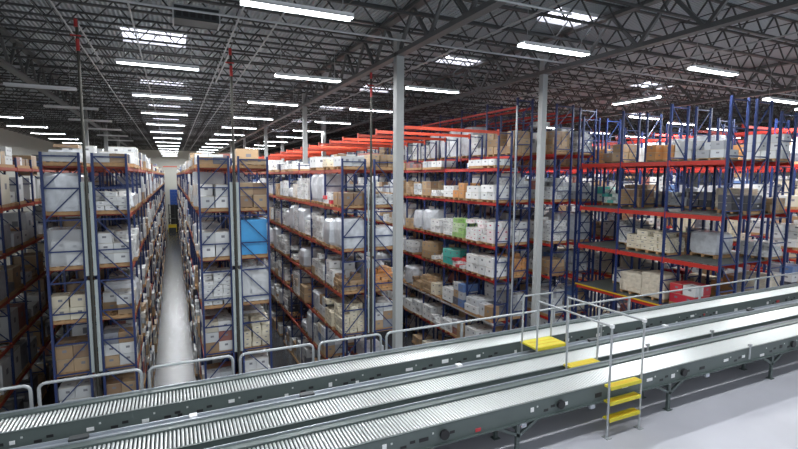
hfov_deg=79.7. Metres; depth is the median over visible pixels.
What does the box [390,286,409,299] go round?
load
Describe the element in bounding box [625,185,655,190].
load
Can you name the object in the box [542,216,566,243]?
load
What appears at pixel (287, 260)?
load
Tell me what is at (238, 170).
rack
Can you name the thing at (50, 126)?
strip light
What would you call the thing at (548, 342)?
stair
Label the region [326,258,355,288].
load
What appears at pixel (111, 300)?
load
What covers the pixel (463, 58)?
window
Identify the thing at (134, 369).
guard rail
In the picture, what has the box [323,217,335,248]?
load
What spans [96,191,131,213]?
load
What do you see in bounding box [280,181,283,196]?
load
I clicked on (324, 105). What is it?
window
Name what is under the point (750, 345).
bracket
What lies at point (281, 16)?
ceiling pipe
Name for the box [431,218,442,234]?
load
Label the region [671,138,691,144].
load
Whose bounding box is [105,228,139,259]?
load
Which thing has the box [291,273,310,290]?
load
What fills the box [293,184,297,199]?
load
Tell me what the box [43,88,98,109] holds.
strip light
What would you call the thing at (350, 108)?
strip light
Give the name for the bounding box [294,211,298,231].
load
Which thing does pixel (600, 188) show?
load
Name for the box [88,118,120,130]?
strip light
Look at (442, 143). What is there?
load
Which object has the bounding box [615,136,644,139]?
tie
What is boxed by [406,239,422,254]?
load
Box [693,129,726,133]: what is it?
tie
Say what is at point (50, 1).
ceiling pipe
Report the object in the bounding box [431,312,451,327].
load
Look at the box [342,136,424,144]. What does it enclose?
tie
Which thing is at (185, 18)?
heater
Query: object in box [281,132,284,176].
support column
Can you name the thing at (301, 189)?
load
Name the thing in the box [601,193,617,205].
load
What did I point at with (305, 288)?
load
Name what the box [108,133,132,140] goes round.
strip light
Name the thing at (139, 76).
window
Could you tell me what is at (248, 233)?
load
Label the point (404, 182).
load
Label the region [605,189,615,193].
load
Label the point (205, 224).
load
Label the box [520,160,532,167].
load
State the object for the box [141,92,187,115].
strip light
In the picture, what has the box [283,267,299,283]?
load
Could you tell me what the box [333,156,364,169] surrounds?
load
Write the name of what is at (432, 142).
load
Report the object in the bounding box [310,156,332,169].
load
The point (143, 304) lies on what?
load
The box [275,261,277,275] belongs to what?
load
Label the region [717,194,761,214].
load
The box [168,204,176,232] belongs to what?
order picker
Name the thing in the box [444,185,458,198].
load
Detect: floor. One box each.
[10,229,692,405]
[431,349,797,448]
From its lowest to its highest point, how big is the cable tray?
0.779 m
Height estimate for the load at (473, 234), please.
1.119 m
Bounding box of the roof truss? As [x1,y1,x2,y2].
[110,0,797,96]
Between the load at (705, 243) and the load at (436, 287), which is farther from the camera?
the load at (436, 287)
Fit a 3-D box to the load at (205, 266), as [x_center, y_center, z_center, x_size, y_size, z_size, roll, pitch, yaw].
[-8.351,2.240,20.797,1.000,0.852,1.072,-2,6,-24]
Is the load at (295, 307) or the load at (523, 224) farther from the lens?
the load at (295, 307)
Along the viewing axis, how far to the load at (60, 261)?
15.38 m
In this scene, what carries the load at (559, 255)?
on the rack at (578, 156)
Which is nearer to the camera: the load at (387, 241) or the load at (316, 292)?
the load at (387, 241)
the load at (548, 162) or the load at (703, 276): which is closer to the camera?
the load at (703, 276)
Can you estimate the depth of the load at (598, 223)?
26.67 m
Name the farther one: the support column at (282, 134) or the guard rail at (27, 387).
the support column at (282, 134)
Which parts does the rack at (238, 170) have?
upright frame, upright frame, upright frame, upright frame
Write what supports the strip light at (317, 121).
hanging from the ceiling
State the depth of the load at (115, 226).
18.29 m
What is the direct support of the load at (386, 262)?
on the rack at (481, 170)
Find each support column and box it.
[84,110,88,176]
[103,125,108,151]
[243,131,247,212]
[257,142,260,176]
[264,120,267,177]
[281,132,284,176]
[301,93,309,316]
[321,116,325,286]
[392,33,403,348]
[531,55,549,325]
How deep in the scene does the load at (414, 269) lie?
30.22 m
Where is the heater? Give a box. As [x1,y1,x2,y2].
[172,0,220,30]
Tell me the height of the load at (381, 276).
0.869 m
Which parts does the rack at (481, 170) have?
upright frame, upright frame, upright frame, upright frame, shelf edge strip, upright frame, upright frame, upright frame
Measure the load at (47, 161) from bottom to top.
0.419 m
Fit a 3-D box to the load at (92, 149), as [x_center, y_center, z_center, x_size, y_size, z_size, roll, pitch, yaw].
[-12.261,-2.606,18.438,1.026,0.819,1.093,-2,6,-25]
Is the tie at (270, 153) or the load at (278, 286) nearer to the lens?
the load at (278, 286)
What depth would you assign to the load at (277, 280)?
33.78 m
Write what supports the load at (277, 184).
on the rack at (342, 209)
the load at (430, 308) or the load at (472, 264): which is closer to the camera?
the load at (472, 264)
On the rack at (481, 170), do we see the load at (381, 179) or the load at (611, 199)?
the load at (381, 179)
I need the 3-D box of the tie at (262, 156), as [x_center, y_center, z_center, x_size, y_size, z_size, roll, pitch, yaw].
[-11.815,-7.088,50.256,5.060,0.260,0.140,-2,6,-25]
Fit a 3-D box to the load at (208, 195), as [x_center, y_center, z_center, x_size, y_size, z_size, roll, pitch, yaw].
[-6.749,-0.986,17.421,1.039,0.953,1.080,-2,6,-26]
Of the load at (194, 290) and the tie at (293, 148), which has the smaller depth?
the load at (194, 290)
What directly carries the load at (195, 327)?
on the rack at (197, 171)
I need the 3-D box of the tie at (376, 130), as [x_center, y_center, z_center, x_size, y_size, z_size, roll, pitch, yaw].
[1.238,-4.303,22.776,5.060,0.260,0.140,-2,6,-25]
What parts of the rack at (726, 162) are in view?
upright frame, upright frame, upright frame, upright frame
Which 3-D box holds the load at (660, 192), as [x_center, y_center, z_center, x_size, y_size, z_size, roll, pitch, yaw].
[12.839,-1.282,23.684,1.038,0.759,1.102,-2,6,-25]
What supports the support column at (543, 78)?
on the floor at (175, 344)
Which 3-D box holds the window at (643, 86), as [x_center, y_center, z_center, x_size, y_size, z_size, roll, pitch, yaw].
[15.514,-8.396,28.920,2.750,0.190,1.540,-2,6,-25]
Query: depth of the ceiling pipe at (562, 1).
16.33 m
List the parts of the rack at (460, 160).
upright frame, upright frame, upright frame, upright frame, upright frame, upright frame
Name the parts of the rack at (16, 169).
upright frame, upright frame, upright frame, upright frame, upright frame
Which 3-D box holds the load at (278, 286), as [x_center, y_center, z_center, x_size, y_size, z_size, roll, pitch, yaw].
[-7.693,4.519,31.785,1.038,1.062,1.102,-2,6,-25]
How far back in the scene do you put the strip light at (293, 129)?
38.03 m
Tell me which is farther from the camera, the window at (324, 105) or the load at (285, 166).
the window at (324, 105)
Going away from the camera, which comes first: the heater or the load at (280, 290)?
the heater
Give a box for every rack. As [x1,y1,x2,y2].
[0,158,83,410]
[38,152,125,403]
[90,153,165,395]
[177,155,235,379]
[203,156,272,373]
[241,158,366,363]
[254,159,392,357]
[270,131,512,340]
[271,97,533,338]
[344,108,596,319]
[345,103,574,326]
[466,119,797,318]
[477,127,797,308]
[488,111,797,316]
[489,143,797,277]
[535,171,796,266]
[574,95,750,318]
[597,98,773,314]
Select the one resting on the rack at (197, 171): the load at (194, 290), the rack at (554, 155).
the load at (194, 290)
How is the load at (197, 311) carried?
on the rack at (197, 171)
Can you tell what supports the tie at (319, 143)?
attached to the rack at (481, 170)
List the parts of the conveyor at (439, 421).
bracket plate, leg, leg, rail, bracket plate, leg, leg, leg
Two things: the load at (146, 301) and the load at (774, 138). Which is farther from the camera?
the load at (146, 301)
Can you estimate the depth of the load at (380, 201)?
19.84 m
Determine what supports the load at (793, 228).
on the rack at (775, 131)
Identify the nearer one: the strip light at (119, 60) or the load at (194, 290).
the strip light at (119, 60)
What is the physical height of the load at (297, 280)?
1.254 m
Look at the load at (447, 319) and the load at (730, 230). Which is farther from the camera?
the load at (447, 319)
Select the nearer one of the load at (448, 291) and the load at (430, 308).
the load at (448, 291)
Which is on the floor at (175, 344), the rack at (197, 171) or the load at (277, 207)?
the rack at (197, 171)
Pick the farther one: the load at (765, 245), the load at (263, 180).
the load at (263, 180)
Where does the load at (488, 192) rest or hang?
on the rack at (481, 170)
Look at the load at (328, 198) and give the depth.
20.24 m
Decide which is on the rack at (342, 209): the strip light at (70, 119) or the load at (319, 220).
the load at (319, 220)
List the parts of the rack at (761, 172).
upright frame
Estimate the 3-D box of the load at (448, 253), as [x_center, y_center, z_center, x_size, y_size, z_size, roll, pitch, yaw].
[3.111,1.786,26.184,1.026,0.919,1.093,-3,6,-27]
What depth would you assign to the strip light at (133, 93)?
21.71 m
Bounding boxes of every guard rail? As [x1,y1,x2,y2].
[0,385,33,407]
[37,368,143,405]
[147,355,234,387]
[239,343,313,373]
[318,333,381,360]
[385,272,797,349]
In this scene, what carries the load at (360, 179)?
on the rack at (481, 170)
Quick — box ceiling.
[0,0,797,153]
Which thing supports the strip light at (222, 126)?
hanging from the ceiling
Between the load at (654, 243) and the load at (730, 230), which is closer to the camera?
the load at (654, 243)
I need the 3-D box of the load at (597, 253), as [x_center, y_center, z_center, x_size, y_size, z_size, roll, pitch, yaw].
[11.355,2.109,27.137,1.038,0.976,1.102,-2,6,-25]
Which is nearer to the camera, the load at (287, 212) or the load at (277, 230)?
the load at (287, 212)
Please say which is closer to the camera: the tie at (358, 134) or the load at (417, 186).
the tie at (358, 134)
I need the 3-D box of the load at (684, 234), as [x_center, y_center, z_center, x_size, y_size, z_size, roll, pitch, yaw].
[12.390,0.791,20.864,1.008,0.819,1.087,-2,6,-24]
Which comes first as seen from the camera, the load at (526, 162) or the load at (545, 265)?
the load at (545, 265)
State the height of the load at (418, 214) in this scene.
1.237 m
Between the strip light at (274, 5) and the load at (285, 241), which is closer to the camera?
the strip light at (274, 5)
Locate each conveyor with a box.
[0,283,797,448]
[37,302,797,448]
[205,318,797,448]
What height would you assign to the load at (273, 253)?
1.319 m
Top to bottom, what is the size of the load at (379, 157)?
0.619 m
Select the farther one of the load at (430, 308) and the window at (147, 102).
the window at (147, 102)
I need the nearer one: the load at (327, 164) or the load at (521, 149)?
the load at (327, 164)
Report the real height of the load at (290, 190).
0.632 m
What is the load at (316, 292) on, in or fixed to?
on the rack at (342, 209)
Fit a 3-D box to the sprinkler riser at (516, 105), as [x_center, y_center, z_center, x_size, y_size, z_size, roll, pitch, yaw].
[5.369,1.364,22.544,0.080,13.690,0.080,-2,6,-25]
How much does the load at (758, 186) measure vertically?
1.132 m
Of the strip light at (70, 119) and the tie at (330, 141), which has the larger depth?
the strip light at (70, 119)
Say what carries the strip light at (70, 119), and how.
hanging from the ceiling
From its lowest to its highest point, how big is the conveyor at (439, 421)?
0.869 m
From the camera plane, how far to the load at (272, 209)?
32.30 m
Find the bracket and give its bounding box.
[748,343,752,358]
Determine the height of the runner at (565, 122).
0.100 m
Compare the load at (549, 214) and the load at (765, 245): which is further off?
the load at (549, 214)
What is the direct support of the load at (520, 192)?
on the rack at (460, 160)
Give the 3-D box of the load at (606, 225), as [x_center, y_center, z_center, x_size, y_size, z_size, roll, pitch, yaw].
[11.821,0.265,25.973,1.037,0.919,1.068,-3,6,-27]
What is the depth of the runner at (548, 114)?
26.51 m
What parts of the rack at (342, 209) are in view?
upright frame, upright frame, upright frame, upright frame, upright frame, upright frame, upright frame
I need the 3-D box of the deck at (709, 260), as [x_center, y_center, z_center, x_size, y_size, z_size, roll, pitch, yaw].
[12.219,1.190,21.522,4.170,0.090,6.740,-2,6,-25]
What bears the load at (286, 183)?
on the rack at (342, 209)
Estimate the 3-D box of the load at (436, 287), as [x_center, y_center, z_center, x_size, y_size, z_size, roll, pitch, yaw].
[2.537,3.776,27.538,1.033,0.786,1.077,-2,6,-25]
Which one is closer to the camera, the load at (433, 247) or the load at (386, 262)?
the load at (433, 247)
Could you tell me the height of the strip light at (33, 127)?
1.211 m
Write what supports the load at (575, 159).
on the rack at (777, 164)
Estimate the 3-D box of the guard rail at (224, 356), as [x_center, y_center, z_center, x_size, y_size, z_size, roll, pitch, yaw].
[-3.445,2.830,8.011,1.380,1.153,0.100,-2,6,-25]
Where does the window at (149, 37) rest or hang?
attached to the ceiling
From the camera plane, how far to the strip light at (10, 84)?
19.65 m
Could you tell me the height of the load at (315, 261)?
0.819 m
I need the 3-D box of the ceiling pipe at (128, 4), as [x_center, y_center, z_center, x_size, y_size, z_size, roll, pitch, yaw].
[-21.298,-8.969,42.336,0.056,0.048,94.000,-2,6,-25]
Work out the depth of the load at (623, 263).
24.75 m
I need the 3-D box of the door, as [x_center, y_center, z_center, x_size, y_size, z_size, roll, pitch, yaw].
[-43.566,-2.928,93.447,2.000,7.790,0.117,-2,6,-25]
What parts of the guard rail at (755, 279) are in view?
post, post, post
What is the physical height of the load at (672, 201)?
0.919 m
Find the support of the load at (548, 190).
on the rack at (554, 155)
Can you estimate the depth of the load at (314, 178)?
22.27 m
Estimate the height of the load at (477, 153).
1.169 m
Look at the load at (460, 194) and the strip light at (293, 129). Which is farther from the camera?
the strip light at (293, 129)
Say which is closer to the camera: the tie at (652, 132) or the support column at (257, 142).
the tie at (652, 132)
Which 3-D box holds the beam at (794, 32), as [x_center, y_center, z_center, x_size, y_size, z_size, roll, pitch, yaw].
[-4.935,-9.394,50.066,0.056,0.048,94.000,-2,6,-25]
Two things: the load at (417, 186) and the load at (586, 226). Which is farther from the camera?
the load at (417, 186)
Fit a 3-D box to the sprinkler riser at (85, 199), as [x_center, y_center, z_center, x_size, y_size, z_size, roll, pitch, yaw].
[-11.140,1.001,17.946,0.330,15.140,6.098,-2,6,-25]
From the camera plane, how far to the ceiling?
22.32 m
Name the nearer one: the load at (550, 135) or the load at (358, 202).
the load at (358, 202)
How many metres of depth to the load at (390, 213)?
32.39 m
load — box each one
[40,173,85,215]
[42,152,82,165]
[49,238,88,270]
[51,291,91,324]
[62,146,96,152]
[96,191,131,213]
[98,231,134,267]
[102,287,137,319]
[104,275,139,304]
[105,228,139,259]
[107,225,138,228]
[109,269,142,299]
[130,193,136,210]
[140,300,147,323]
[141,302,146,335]
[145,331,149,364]
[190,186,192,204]
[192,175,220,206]
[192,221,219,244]
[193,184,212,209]
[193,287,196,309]
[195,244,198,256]
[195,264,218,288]
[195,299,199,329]
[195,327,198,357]
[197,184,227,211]
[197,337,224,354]
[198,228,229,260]
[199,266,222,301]
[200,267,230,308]
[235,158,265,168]
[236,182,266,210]
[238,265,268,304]
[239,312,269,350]
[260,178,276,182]
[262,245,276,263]
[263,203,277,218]
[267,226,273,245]
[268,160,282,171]
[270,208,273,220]
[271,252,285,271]
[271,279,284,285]
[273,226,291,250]
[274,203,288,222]
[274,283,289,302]
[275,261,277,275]
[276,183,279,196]
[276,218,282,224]
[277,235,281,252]
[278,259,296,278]
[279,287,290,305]
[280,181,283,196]
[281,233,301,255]
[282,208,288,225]
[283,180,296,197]
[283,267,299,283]
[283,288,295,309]
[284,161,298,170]
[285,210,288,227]
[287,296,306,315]
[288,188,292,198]
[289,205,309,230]
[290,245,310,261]
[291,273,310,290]
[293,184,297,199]
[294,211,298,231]
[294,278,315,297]
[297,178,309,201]
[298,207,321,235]
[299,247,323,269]
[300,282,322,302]
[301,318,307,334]
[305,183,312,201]
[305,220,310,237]
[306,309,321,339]
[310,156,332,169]
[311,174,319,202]
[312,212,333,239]
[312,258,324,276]
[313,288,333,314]
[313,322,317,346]
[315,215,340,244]
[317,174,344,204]
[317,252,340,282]
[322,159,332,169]
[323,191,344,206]
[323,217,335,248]
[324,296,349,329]
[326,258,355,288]
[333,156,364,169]
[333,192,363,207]
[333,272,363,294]
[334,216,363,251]
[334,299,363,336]
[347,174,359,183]
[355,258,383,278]
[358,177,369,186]
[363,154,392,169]
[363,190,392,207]
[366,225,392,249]
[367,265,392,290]
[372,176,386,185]
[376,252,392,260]
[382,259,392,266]
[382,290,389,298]
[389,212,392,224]
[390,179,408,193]
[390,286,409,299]
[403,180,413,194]
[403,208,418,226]
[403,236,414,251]
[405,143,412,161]
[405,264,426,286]
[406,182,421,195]
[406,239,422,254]
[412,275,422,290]
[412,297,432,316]
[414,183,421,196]
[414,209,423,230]
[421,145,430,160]
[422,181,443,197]
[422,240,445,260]
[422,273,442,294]
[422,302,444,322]
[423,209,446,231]
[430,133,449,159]
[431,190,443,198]
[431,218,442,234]
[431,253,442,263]
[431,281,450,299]
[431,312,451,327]
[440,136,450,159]
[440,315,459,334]
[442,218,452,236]
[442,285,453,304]
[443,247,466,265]
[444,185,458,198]
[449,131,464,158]
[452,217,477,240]
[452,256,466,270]
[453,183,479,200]
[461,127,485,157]
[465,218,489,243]
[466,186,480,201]
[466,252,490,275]
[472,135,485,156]
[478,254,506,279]
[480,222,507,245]
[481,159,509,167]
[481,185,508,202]
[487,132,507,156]
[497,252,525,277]
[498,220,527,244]
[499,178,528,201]
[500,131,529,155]
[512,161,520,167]
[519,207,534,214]
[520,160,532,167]
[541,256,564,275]
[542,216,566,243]
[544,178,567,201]
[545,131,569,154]
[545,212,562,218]
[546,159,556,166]
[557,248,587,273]
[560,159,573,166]
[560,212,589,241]
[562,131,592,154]
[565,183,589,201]
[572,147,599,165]
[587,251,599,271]
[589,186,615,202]
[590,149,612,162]
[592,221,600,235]
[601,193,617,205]
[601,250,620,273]
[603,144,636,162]
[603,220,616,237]
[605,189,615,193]
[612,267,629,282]
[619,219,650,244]
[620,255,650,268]
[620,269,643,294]
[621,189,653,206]
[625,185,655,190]
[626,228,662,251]
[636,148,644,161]
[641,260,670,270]
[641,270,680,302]
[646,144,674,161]
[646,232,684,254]
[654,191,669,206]
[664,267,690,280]
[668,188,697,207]
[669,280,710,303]
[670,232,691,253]
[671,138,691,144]
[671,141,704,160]
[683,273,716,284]
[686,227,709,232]
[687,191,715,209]
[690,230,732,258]
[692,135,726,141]
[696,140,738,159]
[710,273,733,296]
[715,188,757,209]
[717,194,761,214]
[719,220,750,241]
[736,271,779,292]
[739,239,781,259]
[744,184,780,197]
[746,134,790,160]
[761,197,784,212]
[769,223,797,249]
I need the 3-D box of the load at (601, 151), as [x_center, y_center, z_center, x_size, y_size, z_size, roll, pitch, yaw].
[11.381,-3.698,26.564,1.037,0.886,1.068,-3,6,-27]
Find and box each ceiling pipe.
[48,0,153,149]
[127,0,164,146]
[183,6,244,148]
[189,0,293,150]
[229,0,566,150]
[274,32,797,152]
[495,0,571,14]
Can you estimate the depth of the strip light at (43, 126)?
35.44 m
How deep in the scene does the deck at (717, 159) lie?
18.55 m
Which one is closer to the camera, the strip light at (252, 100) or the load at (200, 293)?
the load at (200, 293)
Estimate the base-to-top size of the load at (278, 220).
0.846 m
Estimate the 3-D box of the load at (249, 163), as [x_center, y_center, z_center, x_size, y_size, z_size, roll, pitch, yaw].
[-5.526,-2.271,17.849,1.016,0.339,1.081,-2,6,-24]
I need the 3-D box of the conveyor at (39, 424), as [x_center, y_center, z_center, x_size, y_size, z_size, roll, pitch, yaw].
[2.939,2.767,10.445,23.000,0.869,0.665,-2,6,-25]
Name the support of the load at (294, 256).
on the rack at (342, 209)
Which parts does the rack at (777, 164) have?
upright frame, upright frame, upright frame, upright frame, upright frame, upright frame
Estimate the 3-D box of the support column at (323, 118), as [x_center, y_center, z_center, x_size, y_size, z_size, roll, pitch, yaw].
[-6.125,-1.117,39.222,0.480,15.245,0.480,-2,6,-25]
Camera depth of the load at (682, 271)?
22.88 m
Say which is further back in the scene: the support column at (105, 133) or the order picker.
the order picker
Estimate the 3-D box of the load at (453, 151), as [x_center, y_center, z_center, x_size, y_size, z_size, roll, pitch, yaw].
[3.590,-4.554,27.185,1.109,1.644,1.240,-3,6,-27]
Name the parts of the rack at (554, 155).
upright frame, upright frame, upright frame, upright frame, upright frame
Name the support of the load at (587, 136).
on the rack at (578, 156)
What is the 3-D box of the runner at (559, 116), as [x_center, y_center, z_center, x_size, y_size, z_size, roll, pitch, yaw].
[-0.706,-7.227,42.095,0.060,0.100,42.350,-2,6,-25]
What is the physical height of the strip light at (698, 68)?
1.211 m
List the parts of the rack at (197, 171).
upright frame, upright frame, upright frame, upright frame, upright frame, upright frame, upright frame, upright frame, upright frame, upright frame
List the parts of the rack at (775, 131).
upright frame, upright frame, upright frame, upright frame, upright frame, upright frame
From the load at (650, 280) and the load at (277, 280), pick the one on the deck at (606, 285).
the load at (650, 280)
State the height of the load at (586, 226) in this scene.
1.442 m
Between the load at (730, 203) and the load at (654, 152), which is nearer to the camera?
the load at (730, 203)
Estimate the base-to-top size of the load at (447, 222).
0.976 m
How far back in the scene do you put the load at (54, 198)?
14.99 m
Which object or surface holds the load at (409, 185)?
on the rack at (481, 170)
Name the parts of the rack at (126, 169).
upright frame, upright frame, upright frame, upright frame, upright frame, upright frame, upright frame, upright frame, upright frame, upright frame, upright frame, upright frame, upright frame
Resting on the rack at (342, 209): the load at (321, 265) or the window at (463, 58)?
the load at (321, 265)
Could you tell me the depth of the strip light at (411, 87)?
19.74 m
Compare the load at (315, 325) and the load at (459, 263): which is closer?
the load at (315, 325)
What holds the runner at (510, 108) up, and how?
on the rack at (460, 160)
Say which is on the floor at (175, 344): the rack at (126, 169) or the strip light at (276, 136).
the rack at (126, 169)
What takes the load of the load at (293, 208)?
on the rack at (342, 209)
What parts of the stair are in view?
post, post, handrail, post, post, post, handrail, post, handrail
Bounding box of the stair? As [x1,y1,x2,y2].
[520,292,646,440]
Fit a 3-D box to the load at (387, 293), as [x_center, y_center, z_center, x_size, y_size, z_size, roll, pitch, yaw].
[-0.564,4.713,33.993,1.037,0.919,1.068,-2,6,-26]
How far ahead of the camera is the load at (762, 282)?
19.50 m
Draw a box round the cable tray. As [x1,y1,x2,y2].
[11,300,797,448]
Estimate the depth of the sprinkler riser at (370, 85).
19.38 m
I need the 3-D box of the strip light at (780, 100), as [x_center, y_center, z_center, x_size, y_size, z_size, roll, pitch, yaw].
[16.592,-5.912,20.623,2.440,1.211,0.352,-2,6,-25]
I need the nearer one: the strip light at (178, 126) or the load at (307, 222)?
the load at (307, 222)
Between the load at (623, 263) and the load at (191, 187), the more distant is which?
the load at (623, 263)
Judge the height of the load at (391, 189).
1.038 m
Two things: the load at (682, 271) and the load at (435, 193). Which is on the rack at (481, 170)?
the load at (435, 193)
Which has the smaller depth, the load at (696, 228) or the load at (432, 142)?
the load at (696, 228)
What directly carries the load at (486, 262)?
on the rack at (481, 170)
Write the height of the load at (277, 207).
1.213 m
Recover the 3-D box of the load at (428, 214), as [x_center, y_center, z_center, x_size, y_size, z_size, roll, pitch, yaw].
[2.101,-0.231,28.117,1.150,1.341,1.210,-2,6,-25]
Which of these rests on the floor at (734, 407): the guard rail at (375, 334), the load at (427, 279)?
the guard rail at (375, 334)
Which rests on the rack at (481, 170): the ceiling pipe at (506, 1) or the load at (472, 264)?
the load at (472, 264)
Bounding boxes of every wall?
[0,122,67,264]
[76,144,443,229]
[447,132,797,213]
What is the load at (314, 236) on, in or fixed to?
on the rack at (342, 209)
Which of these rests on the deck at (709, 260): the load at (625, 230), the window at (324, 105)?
the load at (625, 230)
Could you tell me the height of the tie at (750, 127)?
0.260 m
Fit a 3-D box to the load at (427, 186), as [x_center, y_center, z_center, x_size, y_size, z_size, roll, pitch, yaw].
[2.044,-2.048,27.908,1.042,0.919,1.081,-2,6,-26]
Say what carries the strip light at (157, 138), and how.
hanging from the ceiling
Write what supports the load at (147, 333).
on the rack at (126, 169)
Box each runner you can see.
[314,106,515,147]
[342,107,530,143]
[351,112,554,146]
[388,114,571,142]
[409,118,593,143]
[414,116,578,140]
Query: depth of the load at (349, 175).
39.91 m
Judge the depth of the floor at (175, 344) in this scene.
31.19 m
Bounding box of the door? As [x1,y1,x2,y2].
[170,190,178,228]
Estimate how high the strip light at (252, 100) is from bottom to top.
1.211 m
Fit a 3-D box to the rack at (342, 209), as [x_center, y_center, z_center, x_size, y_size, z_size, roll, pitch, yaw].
[-19.389,-0.815,56.437,1.120,11.120,82.410,-2,6,-25]
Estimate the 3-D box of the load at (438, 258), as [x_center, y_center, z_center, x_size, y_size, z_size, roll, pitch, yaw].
[2.573,1.868,27.357,1.037,0.519,1.095,-2,6,-26]
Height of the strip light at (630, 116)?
1.211 m
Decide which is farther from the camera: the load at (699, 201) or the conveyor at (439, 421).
the load at (699, 201)
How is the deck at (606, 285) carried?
on the rack at (777, 164)
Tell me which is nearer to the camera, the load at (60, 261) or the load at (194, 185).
the load at (60, 261)
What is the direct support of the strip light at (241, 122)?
hanging from the ceiling
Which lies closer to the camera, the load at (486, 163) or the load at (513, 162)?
the load at (486, 163)
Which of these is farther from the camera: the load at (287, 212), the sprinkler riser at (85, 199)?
the load at (287, 212)
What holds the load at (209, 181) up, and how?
on the rack at (197, 171)
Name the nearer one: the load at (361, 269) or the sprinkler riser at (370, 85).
the sprinkler riser at (370, 85)
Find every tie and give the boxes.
[258,156,302,158]
[262,156,309,157]
[268,155,314,156]
[270,153,320,156]
[275,152,329,155]
[280,151,337,154]
[286,150,345,153]
[293,148,355,152]
[300,146,366,151]
[309,144,378,149]
[318,142,391,148]
[329,139,407,146]
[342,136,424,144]
[357,133,445,141]
[375,129,469,138]
[404,126,499,135]
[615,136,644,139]
[651,132,684,136]
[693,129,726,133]
[742,124,783,129]
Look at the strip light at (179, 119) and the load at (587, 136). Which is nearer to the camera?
the load at (587, 136)
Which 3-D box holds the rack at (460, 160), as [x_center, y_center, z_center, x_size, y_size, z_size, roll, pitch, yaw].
[-7.223,-1.639,50.376,1.040,14.080,61.260,-2,6,-25]
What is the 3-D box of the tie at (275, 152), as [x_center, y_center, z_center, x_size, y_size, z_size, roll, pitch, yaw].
[-8.803,-6.445,43.914,5.060,0.260,0.140,-2,6,-25]
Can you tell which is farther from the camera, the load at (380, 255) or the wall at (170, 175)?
the wall at (170, 175)
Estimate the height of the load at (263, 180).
1.132 m
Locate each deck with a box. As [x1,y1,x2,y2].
[575,279,668,305]
[580,241,781,266]
[585,205,784,216]
[586,159,790,163]
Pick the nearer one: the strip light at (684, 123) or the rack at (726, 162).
the rack at (726, 162)
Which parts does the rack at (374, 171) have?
upright frame, upright frame, upright frame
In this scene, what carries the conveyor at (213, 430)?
on the floor at (734, 407)
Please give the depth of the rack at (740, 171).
36.57 m
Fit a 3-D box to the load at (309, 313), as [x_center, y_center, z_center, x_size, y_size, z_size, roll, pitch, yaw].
[-4.104,5.091,24.517,1.126,1.392,1.205,-2,6,-25]
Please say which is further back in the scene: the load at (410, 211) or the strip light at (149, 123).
the strip light at (149, 123)
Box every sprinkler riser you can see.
[70,18,102,396]
[215,48,242,373]
[367,72,373,351]
[510,105,517,329]
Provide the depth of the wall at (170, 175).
92.58 m
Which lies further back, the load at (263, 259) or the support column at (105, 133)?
the support column at (105, 133)
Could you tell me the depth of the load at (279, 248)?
30.16 m
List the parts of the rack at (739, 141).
upright frame, upright frame, upright frame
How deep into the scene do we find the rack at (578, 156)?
24.03 m
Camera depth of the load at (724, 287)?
20.52 m
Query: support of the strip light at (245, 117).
hanging from the ceiling
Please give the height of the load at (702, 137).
1.240 m
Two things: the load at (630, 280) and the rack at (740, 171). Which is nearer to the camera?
the load at (630, 280)
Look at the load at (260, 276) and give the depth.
17.89 m
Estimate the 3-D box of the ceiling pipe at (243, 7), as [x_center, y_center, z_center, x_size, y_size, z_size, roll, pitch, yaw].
[-18.768,-8.924,43.543,0.056,0.048,94.000,-2,6,-25]
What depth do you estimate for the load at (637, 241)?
21.02 m
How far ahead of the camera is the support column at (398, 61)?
16.77 m
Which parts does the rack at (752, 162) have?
upright frame, upright frame, upright frame, upright frame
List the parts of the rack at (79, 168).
upright frame, upright frame, upright frame, upright frame, upright frame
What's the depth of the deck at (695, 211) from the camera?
20.32 m
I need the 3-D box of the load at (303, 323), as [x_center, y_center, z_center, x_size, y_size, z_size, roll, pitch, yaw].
[-4.571,5.372,25.515,1.136,0.632,1.236,-2,6,-26]
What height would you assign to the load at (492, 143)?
1.169 m
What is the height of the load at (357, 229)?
1.341 m
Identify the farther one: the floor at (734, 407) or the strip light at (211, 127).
the strip light at (211, 127)
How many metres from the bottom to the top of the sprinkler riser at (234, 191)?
14.790 m
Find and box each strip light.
[0,103,22,117]
[3,61,76,90]
[6,110,47,127]
[30,127,64,134]
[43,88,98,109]
[48,126,77,139]
[68,109,111,121]
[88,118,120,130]
[97,130,127,136]
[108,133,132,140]
[116,24,198,70]
[132,68,191,99]
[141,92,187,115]
[146,110,184,125]
[150,119,182,132]
[153,126,181,138]
[155,138,179,142]
[209,127,235,140]
[215,122,244,135]
[222,126,256,128]
[234,98,272,119]
[240,0,354,21]
[248,87,298,105]
[274,49,341,82]
[276,136,301,137]
[293,129,323,131]
[315,104,350,123]
[349,107,392,112]
[405,58,459,93]
[517,1,590,56]
[611,79,661,104]
[629,98,659,119]
[668,105,694,125]
[687,37,739,76]
[762,71,797,103]
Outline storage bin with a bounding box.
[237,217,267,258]
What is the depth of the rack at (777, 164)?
20.47 m
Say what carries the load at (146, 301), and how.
on the rack at (126, 169)
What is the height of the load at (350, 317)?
1.213 m
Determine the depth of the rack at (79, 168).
15.23 m
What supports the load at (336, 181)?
on the rack at (342, 209)
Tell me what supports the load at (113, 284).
on the rack at (126, 169)
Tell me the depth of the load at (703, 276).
21.82 m
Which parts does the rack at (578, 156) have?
upright frame, upright frame, upright frame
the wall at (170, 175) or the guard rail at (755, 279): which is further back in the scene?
the wall at (170, 175)
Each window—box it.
[118,26,186,47]
[139,76,183,86]
[147,102,180,107]
[319,105,348,109]
[359,85,392,92]
[435,55,485,65]
[536,7,603,29]
[631,81,681,89]
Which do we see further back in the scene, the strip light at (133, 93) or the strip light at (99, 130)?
the strip light at (99, 130)
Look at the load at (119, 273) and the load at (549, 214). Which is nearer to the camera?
the load at (119, 273)

